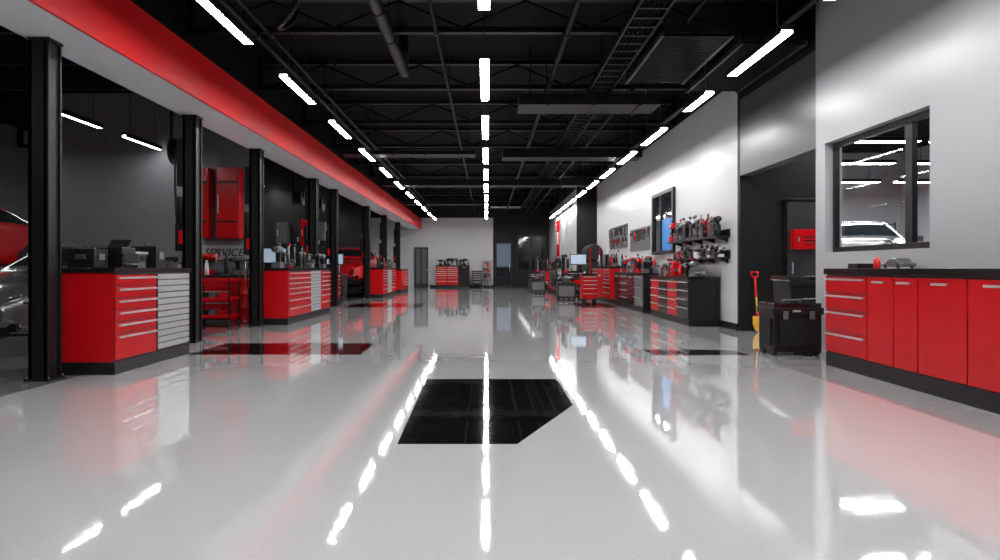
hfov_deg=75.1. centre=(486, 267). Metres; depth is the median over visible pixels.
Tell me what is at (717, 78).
ceiling panel
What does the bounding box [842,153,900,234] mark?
wall
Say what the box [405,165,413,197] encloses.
ceiling light
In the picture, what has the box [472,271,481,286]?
tool cart
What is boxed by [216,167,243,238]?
cabinet
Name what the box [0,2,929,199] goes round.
ceiling
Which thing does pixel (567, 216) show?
wall
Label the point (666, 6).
cable tray
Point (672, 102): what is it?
truss
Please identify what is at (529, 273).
tool cart
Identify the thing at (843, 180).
ceiling light
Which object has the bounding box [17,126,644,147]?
truss
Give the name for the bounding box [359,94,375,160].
ceiling light
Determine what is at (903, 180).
ceiling light
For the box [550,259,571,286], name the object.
wheel balancer
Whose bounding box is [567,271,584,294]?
tool cart
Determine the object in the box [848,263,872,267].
tray
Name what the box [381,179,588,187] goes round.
ceiling beam
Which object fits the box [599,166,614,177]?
ceiling light
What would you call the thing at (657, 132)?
ceiling light
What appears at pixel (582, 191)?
ceiling light
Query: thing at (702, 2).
ceiling pipe
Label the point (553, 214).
ceiling light
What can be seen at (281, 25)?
hose
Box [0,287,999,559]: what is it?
floor
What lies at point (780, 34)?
ceiling light
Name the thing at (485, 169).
ceiling light
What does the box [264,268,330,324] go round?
base cabinet
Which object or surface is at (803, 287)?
tool chest
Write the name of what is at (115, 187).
wall
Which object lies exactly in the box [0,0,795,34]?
truss
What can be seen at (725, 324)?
baseboard
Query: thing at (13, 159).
wall
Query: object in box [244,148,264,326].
lift column
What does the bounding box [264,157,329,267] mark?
wall
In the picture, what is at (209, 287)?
workbench
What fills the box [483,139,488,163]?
ceiling light
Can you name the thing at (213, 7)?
ceiling light
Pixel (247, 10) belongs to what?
ceiling pipe
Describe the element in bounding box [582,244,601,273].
rack
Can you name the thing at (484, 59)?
ceiling light
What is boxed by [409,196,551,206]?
truss
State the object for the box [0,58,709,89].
truss
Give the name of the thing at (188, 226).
lift column
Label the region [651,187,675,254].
window
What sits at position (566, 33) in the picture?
ceiling pipe
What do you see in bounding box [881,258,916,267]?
model
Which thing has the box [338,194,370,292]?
wall
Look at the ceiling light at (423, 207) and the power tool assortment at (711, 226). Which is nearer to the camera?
the power tool assortment at (711, 226)
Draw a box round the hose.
[277,0,300,30]
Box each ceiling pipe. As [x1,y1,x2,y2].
[217,0,431,212]
[235,0,434,211]
[427,0,474,211]
[505,0,580,211]
[532,0,707,212]
[584,0,819,188]
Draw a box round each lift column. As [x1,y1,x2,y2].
[23,37,63,381]
[175,115,203,342]
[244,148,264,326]
[304,178,318,259]
[326,189,338,306]
[360,206,370,298]
[379,215,387,261]
[393,222,400,268]
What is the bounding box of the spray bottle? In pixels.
[873,257,880,267]
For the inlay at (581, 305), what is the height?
0.001 m
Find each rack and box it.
[483,261,490,284]
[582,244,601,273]
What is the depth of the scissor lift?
23.89 m
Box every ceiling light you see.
[62,72,102,128]
[121,132,161,149]
[196,0,253,43]
[279,0,315,103]
[328,53,351,138]
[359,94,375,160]
[379,165,391,176]
[394,158,403,188]
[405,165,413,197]
[414,170,420,204]
[421,178,426,210]
[477,0,490,10]
[479,10,489,100]
[481,48,488,139]
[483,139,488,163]
[483,167,487,179]
[484,182,487,191]
[484,193,487,200]
[549,192,555,217]
[554,187,560,213]
[560,187,567,208]
[567,166,575,203]
[576,164,585,196]
[586,164,598,188]
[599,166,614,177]
[616,114,636,163]
[640,82,667,145]
[682,11,714,111]
[727,0,793,75]
[842,133,896,164]
[842,179,881,182]
[856,137,921,142]
[893,143,904,182]
[918,121,929,164]
[918,179,929,182]
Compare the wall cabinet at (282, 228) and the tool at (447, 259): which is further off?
the tool at (447, 259)
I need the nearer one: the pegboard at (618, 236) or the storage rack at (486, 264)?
the pegboard at (618, 236)
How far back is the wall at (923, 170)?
20.89 m
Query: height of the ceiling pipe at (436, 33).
0.681 m
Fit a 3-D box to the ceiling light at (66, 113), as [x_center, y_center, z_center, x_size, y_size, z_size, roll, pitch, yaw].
[-7.200,-3.250,11.400,0.094,1.300,1.430,0,0,0]
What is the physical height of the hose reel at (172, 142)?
3.200 m
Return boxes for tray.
[519,0,675,212]
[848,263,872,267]
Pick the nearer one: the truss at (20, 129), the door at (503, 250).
the truss at (20, 129)
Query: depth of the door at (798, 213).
11.26 m
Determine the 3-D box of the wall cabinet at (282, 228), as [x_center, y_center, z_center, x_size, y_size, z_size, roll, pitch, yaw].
[-6.100,-1.150,21.349,1.600,0.900,0.299,0,0,0]
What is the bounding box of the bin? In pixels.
[135,252,147,267]
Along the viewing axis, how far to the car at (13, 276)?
8.13 m
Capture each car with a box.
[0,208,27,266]
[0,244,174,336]
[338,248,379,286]
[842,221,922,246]
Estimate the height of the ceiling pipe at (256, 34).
0.726 m
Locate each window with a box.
[517,235,545,270]
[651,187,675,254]
[833,109,929,251]
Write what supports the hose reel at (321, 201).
hanging from the ceiling
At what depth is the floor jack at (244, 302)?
13.04 m
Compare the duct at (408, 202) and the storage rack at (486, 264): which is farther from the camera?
the storage rack at (486, 264)
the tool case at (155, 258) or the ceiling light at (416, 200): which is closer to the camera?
the tool case at (155, 258)
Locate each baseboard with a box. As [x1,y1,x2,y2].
[430,285,492,286]
[719,320,736,330]
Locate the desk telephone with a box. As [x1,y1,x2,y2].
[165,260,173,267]
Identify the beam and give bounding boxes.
[0,0,420,228]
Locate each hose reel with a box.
[167,110,176,223]
[292,171,304,241]
[319,187,324,243]
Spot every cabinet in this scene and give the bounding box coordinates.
[62,268,190,374]
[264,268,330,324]
[276,219,326,245]
[370,268,395,297]
[395,269,408,292]
[436,265,469,286]
[540,270,548,289]
[548,269,572,293]
[592,266,620,303]
[790,229,815,248]
[823,268,999,413]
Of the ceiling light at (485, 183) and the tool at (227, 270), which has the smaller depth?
the tool at (227, 270)
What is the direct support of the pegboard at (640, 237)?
attached to the wall at (879, 63)
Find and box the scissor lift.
[347,284,363,297]
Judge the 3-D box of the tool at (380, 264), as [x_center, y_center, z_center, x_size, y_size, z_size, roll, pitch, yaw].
[-4.043,-0.277,25.535,0.349,0.552,2.969,0,0,0]
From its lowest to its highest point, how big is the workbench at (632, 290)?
0.980 m
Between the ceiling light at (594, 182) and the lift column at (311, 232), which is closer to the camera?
the lift column at (311, 232)
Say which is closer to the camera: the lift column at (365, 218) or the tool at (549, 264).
the lift column at (365, 218)
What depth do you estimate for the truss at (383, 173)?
26.55 m
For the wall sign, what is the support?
attached to the wall at (115, 187)
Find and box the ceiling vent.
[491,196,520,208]
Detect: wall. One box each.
[0,125,27,267]
[62,93,249,277]
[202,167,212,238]
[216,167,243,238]
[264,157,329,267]
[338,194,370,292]
[371,201,548,286]
[549,172,575,270]
[576,171,596,270]
[597,0,999,352]
[737,92,815,330]
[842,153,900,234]
[901,145,929,241]
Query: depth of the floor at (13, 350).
7.90 m
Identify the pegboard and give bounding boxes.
[609,223,627,249]
[629,225,649,251]
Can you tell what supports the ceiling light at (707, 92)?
hanging from the ceiling
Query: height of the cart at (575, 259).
1.580 m
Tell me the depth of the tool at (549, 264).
33.60 m
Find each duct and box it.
[341,111,474,158]
[366,0,408,77]
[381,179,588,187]
[403,178,481,205]
[502,113,641,161]
[517,44,660,114]
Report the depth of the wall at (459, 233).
37.60 m
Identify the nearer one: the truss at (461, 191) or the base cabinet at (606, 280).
the base cabinet at (606, 280)
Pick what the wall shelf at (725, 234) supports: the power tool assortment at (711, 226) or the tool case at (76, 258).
the power tool assortment at (711, 226)
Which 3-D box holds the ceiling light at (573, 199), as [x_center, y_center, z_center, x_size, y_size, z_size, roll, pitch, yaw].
[3.320,-3.250,25.500,0.144,1.300,1.630,0,0,0]
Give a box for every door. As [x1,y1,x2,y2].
[414,247,427,286]
[495,242,511,286]
[784,199,815,274]
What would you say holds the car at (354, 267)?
on the scissor lift
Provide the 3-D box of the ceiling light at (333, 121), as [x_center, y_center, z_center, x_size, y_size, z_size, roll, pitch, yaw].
[-2.770,-3.250,12.325,0.124,1.300,1.480,0,0,0]
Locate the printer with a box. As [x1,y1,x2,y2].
[93,240,142,267]
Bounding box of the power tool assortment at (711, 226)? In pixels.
[669,214,721,241]
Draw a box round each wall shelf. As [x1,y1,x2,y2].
[666,229,729,246]
[672,250,729,263]
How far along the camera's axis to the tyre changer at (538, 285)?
27.90 m
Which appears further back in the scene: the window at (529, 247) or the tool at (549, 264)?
the window at (529, 247)
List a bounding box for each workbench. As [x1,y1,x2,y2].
[202,275,249,319]
[614,272,657,312]
[650,275,719,326]
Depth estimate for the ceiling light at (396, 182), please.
20.74 m
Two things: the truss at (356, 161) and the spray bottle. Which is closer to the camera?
the spray bottle
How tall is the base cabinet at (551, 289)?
1.050 m
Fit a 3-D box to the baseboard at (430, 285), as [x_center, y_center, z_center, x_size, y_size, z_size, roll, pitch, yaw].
[-1.475,1.040,37.587,3.650,0.120,0.025,0,0,0]
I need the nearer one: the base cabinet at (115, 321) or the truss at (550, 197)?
the base cabinet at (115, 321)
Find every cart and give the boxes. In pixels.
[202,276,240,326]
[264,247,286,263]
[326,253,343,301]
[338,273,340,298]
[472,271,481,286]
[528,272,540,288]
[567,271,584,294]
[570,254,586,299]
[579,274,600,302]
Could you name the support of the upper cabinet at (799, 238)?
attached to the door at (798, 213)
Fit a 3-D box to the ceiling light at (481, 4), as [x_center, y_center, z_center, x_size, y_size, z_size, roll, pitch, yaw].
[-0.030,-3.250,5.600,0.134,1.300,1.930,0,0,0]
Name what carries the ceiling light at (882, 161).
hanging from the ceiling
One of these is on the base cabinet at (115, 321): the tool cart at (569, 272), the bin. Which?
the bin
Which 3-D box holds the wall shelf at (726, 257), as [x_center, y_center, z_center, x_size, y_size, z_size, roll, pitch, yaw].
[4.300,-0.201,13.325,0.199,0.239,3.150,0,0,0]
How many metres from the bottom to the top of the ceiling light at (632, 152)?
1.300 m
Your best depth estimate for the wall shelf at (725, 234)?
12.55 m
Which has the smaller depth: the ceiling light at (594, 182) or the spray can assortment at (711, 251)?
the spray can assortment at (711, 251)
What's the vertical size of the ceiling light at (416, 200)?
1.300 m
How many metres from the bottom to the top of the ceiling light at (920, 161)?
1.400 m
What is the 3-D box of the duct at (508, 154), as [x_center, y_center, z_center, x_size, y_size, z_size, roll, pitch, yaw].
[2.150,-3.330,16.600,3.500,1.140,0.640,0,0,0]
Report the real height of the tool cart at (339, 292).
0.948 m
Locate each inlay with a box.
[188,343,375,354]
[347,303,425,306]
[398,379,572,443]
[571,303,619,307]
[644,350,746,354]
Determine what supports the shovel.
on the floor at (184, 457)
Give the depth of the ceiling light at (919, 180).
18.89 m
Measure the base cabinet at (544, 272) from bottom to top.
1.000 m
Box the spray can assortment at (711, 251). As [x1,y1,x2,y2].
[673,244,724,258]
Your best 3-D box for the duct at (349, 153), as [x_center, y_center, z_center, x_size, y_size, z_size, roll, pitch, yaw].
[-1.950,-3.340,16.250,3.300,1.120,0.540,0,0,0]
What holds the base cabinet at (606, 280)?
on the floor at (184, 457)
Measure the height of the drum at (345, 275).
1.295 m
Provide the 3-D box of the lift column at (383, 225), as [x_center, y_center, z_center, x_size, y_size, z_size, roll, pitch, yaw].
[-4.412,-0.570,27.600,0.355,3.339,0.230,0,0,0]
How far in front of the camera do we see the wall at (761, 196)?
11.30 m
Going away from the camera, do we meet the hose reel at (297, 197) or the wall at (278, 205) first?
the hose reel at (297, 197)
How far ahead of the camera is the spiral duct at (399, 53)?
9.03 m
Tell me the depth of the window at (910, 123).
6.97 m
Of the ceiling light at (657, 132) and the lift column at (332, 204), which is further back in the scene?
the lift column at (332, 204)
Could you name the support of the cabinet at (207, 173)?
attached to the wall at (115, 187)
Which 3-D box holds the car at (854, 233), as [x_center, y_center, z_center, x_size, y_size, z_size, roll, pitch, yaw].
[7.698,-0.246,13.595,2.205,1.538,4.714,0,0,25]
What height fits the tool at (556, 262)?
0.610 m
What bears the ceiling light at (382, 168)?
hanging from the ceiling
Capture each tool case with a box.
[67,245,107,267]
[130,243,164,267]
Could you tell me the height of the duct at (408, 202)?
1.170 m
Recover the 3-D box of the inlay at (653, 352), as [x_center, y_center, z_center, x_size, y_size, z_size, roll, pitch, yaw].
[2.700,1.100,8.475,1.200,0.001,0.550,0,0,0]
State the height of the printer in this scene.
0.319 m
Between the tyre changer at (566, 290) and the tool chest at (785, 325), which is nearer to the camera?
the tool chest at (785, 325)
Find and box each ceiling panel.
[625,0,734,84]
[686,0,807,92]
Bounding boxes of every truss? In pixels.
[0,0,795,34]
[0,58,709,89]
[0,98,675,124]
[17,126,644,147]
[264,148,612,163]
[370,164,606,176]
[383,173,572,178]
[393,187,564,194]
[402,190,557,200]
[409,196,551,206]
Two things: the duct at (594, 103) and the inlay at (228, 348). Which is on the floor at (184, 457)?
the inlay at (228, 348)
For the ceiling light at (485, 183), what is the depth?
20.86 m
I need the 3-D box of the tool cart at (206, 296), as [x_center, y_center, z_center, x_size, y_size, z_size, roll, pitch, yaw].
[-5.100,0.624,12.250,0.706,0.949,0.580,0,0,0]
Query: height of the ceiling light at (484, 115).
1.300 m
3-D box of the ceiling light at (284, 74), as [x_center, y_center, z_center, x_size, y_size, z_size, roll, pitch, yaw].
[-2.770,-3.250,9.575,0.124,1.300,1.480,0,0,0]
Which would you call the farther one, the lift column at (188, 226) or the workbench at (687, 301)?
the workbench at (687, 301)
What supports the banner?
attached to the wall at (567, 216)
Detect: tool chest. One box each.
[757,299,823,354]
[771,275,815,302]
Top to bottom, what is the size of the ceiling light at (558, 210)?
1.300 m
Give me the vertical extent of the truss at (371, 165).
0.580 m
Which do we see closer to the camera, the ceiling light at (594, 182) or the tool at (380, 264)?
the ceiling light at (594, 182)
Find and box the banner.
[556,220,559,255]
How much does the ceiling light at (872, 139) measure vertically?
1.400 m
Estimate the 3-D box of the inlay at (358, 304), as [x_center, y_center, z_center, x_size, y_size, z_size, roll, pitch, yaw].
[-2.950,1.100,19.200,2.100,0.001,2.000,0,0,0]
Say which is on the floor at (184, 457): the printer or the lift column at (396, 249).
the lift column at (396, 249)
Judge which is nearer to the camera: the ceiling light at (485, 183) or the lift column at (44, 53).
the lift column at (44, 53)
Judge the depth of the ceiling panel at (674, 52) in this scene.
9.00 m
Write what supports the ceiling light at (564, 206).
hanging from the ceiling
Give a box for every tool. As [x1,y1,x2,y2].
[165,249,248,274]
[271,243,325,267]
[373,253,392,267]
[436,258,468,264]
[543,258,553,269]
[552,256,560,268]
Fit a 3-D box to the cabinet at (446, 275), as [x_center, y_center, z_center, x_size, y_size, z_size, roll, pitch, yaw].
[-1.950,0.475,37.175,1.940,1.250,0.650,0,0,0]
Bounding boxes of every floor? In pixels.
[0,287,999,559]
[0,298,361,396]
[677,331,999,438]
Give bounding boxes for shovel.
[751,271,758,332]
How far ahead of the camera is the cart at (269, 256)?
15.15 m
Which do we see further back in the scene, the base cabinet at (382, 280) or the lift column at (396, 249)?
the lift column at (396, 249)
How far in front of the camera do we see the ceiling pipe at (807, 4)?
11.78 m
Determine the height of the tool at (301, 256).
0.494 m
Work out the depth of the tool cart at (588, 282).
20.18 m
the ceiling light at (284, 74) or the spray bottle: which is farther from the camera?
the ceiling light at (284, 74)
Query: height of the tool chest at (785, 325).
0.701 m
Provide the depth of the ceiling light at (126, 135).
13.46 m
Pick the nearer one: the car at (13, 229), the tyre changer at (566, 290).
the car at (13, 229)
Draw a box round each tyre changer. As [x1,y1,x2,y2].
[530,256,547,293]
[556,253,578,300]
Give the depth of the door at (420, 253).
37.51 m
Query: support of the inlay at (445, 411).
on the floor at (184, 457)
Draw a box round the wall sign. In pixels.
[202,246,248,259]
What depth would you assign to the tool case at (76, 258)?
6.75 m

